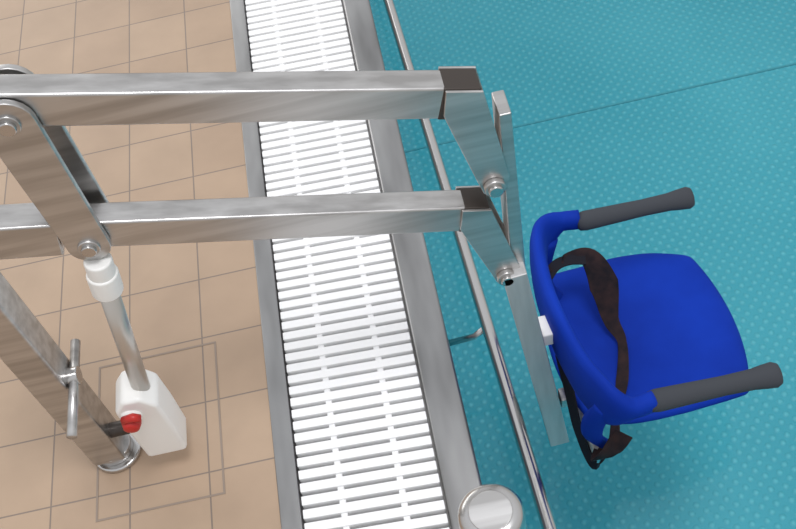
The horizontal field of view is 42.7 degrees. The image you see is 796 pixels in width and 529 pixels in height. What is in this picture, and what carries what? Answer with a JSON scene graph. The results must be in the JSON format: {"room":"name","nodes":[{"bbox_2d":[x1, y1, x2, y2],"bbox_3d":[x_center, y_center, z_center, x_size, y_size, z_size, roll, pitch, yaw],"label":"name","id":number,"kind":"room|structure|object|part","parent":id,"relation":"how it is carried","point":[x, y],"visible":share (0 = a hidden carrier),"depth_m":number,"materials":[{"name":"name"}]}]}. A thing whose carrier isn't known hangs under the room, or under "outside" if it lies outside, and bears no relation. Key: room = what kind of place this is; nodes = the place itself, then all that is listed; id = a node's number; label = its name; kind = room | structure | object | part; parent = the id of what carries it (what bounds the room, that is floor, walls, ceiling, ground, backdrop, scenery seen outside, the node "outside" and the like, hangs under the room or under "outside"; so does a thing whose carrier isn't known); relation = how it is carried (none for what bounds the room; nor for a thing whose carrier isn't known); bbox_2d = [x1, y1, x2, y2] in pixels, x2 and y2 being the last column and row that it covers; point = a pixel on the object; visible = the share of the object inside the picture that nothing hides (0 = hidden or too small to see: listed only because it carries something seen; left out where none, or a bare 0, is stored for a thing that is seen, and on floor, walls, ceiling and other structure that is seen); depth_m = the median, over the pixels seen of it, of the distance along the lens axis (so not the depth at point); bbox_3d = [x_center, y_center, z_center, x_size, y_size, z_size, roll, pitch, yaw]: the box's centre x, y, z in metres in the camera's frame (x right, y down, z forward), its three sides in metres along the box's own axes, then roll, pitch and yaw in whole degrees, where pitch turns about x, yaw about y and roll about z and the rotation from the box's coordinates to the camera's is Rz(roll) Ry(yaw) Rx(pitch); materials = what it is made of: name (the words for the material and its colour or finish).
{"room":"indoor swimming pool","nodes":[
{"label":"indoor swimming pool","id":0,"kind":"room"},
{"bbox_2d":[0,0,280,528],"bbox_3d":[-1.801,-0.679,3.010,2.665,0.120,7.700,-13,52,1],"label":"floor","id":1,"kind":"structure","parent":0,"point":[176,296],"depth_m":2.12,"materials":[{"name":"beige tile"}]},
{"bbox_2d":[96,368,100,519],"bbox_3d":[-0.573,0.337,1.950,0.004,0.003,0.327,-13,52,1],"label":"joint","id":2,"kind":"object","parent":1,"relation":"on","point":[99,382],"visible":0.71,"depth_m":1.90,"materials":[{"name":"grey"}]},
{"bbox_2d":[99,341,215,368],"bbox_3d":[-0.483,0.182,2.048,0.242,0.003,0.004,-13,52,1],"label":"joint","id":3,"kind":"object","parent":1,"relation":"on","point":[214,341],"visible":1,"depth_m":2.05,"materials":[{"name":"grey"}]},
{"bbox_2d":[96,492,225,521],"bbox_3d":[-0.430,0.440,1.846,0.242,0.003,0.004,-13,52,1],"label":"joint","id":4,"kind":"object","parent":1,"relation":"on","point":[221,493],"visible":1,"depth_m":1.84,"materials":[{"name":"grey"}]},
{"bbox_2d":[214,343,225,491],"bbox_3d":[-0.340,0.285,1.945,0.004,0.003,0.327,-13,52,1],"label":"joint","id":5,"kind":"object","parent":1,"relation":"on","point":[215,351],"visible":1,"depth_m":1.94,"materials":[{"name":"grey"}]},
{"bbox_2d":[229,0,304,528],"bbox_3d":[-0.482,-0.974,2.982,0.038,0.123,7.700,-13,52,1],"label":"trim","id":6,"kind":"structure","parent":1,"relation":"attached to","point":[291,509],"depth_m":2.04,"materials":[{"name":"metal"}]},
{"bbox_2d":[0,64,568,472],"bbox_3d":[-0.173,0.112,1.662,0.904,1.204,0.185,-13,52,1],"label":"lift","id":7,"kind":"object","parent":1,"relation":"on","point":[69,208],"visible":1,"depth_m":1.44,"materials":[{"name":"metal"}]},
{"bbox_2d":[0,116,21,135],"bbox_3d":[-0.472,-0.169,1.234,0.032,0.032,0.010,-13,52,1],"label":"washer","id":8,"kind":"object","parent":7,"relation":"in","point":[9,125],"depth_m":1.23,"materials":[{"name":"metal"}]},
{"bbox_3d":[-0.466,-0.150,1.371,0.068,0.310,0.010,-13,52,1],"label":"link plate","id":9,"kind":"part","parent":7,"relation":"part of","materials":[{"name":"metal"}]},
{"bbox_3d":[-0.455,-0.101,1.333,0.068,0.310,0.010,-13,52,1],"label":"link plate","id":10,"kind":"part","parent":7,"relation":"part of","materials":[{"name":"metal"}]},
{"bbox_3d":[-0.589,0.145,1.641,0.060,0.680,0.063,-13,52,1],"label":"post","id":11,"kind":"part","parent":7,"relation":"part of","materials":[{"name":"metal"}]},
{"bbox_2d":[77,240,100,254],"bbox_3d":[-0.433,-0.025,1.429,0.032,0.032,0.010,-13,52,1],"label":"washer","id":12,"kind":"object","parent":7,"relation":"in","point":[84,247],"depth_m":1.42,"materials":[{"name":"metal"}]},
{"bbox_2d":[96,434,141,472],"bbox_3d":[-0.529,0.350,1.924,0.094,0.012,0.094,-13,52,1],"label":"socket","id":13,"kind":"object","parent":7,"relation":"attached to","point":[132,454],"depth_m":1.90,"materials":[{"name":"silver metal"}]},
{"bbox_3d":[-0.433,0.124,1.621,0.085,0.326,0.031,-13,52,1],"label":"actuator rod","id":14,"kind":"part","parent":7,"relation":"part of","materials":[{"name":"silver metal"}]},
{"bbox_3d":[-0.445,0.257,1.699,0.037,0.025,0.016,-4,53,7],"label":"release lever","id":15,"kind":"part","parent":7,"relation":"part of","materials":[{"name":"red plastic"}]},
{"bbox_3d":[-0.449,0.270,1.717,0.033,0.033,0.023,-13,52,1],"label":"release knob","id":16,"kind":"part","parent":7,"relation":"part of","materials":[{"name":"red plastic"}]},
{"bbox_3d":[-0.239,-0.211,1.293,0.599,0.217,0.040,-13,52,1],"label":"arm","id":17,"kind":"part","parent":7,"relation":"part of","materials":[{"name":"metal"}]},
{"bbox_3d":[-0.186,-0.068,1.490,0.569,0.206,0.040,-13,52,1],"label":"arm","id":18,"kind":"part","parent":7,"relation":"part of","materials":[{"name":"metal"}]},
{"bbox_2d":[484,178,505,196],"bbox_3d":[0.140,-0.111,1.470,0.032,0.032,0.010,-13,52,1],"label":"washer","id":19,"kind":"object","parent":7,"relation":"in","point":[493,187],"depth_m":1.46,"materials":[{"name":"metal"}]},
{"bbox_2d":[497,269,513,284],"bbox_3d":[0.176,0.021,1.648,0.032,0.032,0.010,-13,52,1],"label":"washer","id":20,"kind":"object","parent":7,"relation":"in","point":[504,276],"depth_m":1.64,"materials":[{"name":"metal"}]},
{"bbox_2d":[530,187,782,469],"bbox_3d":[0.471,0.117,1.945,0.411,0.313,0.473,-13,52,1],"label":"chair","id":21,"kind":"object","parent":7,"relation":"attached to","point":[646,337],"depth_m":1.99,"materials":[{"name":"blue plastic"}]},
{"bbox_2d":[245,0,450,528],"bbox_3d":[-0.340,-1.005,2.980,0.254,0.121,7.700,-13,52,1],"label":"drain grate","id":22,"kind":"object","parent":1,"relation":"in","point":[341,0],"depth_m":2.01,"materials":[{"name":"white plastic"}]},
{"bbox_3d":[-0.343,-1.019,2.934,0.248,0.032,7.578,-13,52,1],"label":"drain grate","id":23,"kind":"part","parent":22,"relation":"part of","materials":[{"name":"white plastic"}]},
{"bbox_2d":[369,0,795,528],"bbox_3d":[2.673,-1.029,3.749,5.480,0.200,7.700,-13,52,1],"label":"swimming pool","id":24,"kind":"structure","parent":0,"point":[731,464],"depth_m":3.39,"materials":[{"name":"teal liquid"}]},
{"bbox_2d":[404,63,795,152],"bbox_3d":[2.634,-0.985,3.597,5.370,0.006,0.007,-13,52,1],"label":"seam","id":25,"kind":"object","parent":24,"relation":"on","point":[787,65],"depth_m":3.63,"materials":[{"name":"teal"}]},
{"bbox_3d":[-0.098,-0.691,3.446,0.056,1.100,7.700,-13,52,1],"label":"liner","id":26,"kind":"object","parent":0,"visible":0},
{"bbox_2d":[342,0,481,528],"bbox_3d":[-0.184,-1.047,2.968,0.068,0.104,7.700,-13,52,1],"label":"pool edge","id":27,"kind":"structure","parent":26,"relation":"on","point":[456,458],"depth_m":2.00,"materials":[{"name":"metal"}]},
{"bbox_2d":[458,484,526,528],"bbox_3d":[0.150,0.436,1.516,0.120,0.348,0.120,-13,52,1],"label":"post","id":28,"kind":"object","parent":27,"relation":"on","point":[485,506],"visible":1,"depth_m":1.38,"materials":[{"name":"silver metal"}]},
{"bbox_2d":[383,0,557,528],"bbox_3d":[0.069,-0.166,2.351,0.109,0.060,3.702,-14,52,0],"label":"pool handrail","id":29,"kind":"object","parent":26,"relation":"attached to","point":[536,485],"visible":0.72,"depth_m":2.08,"materials":[{"name":"silver metal"}]}
]}

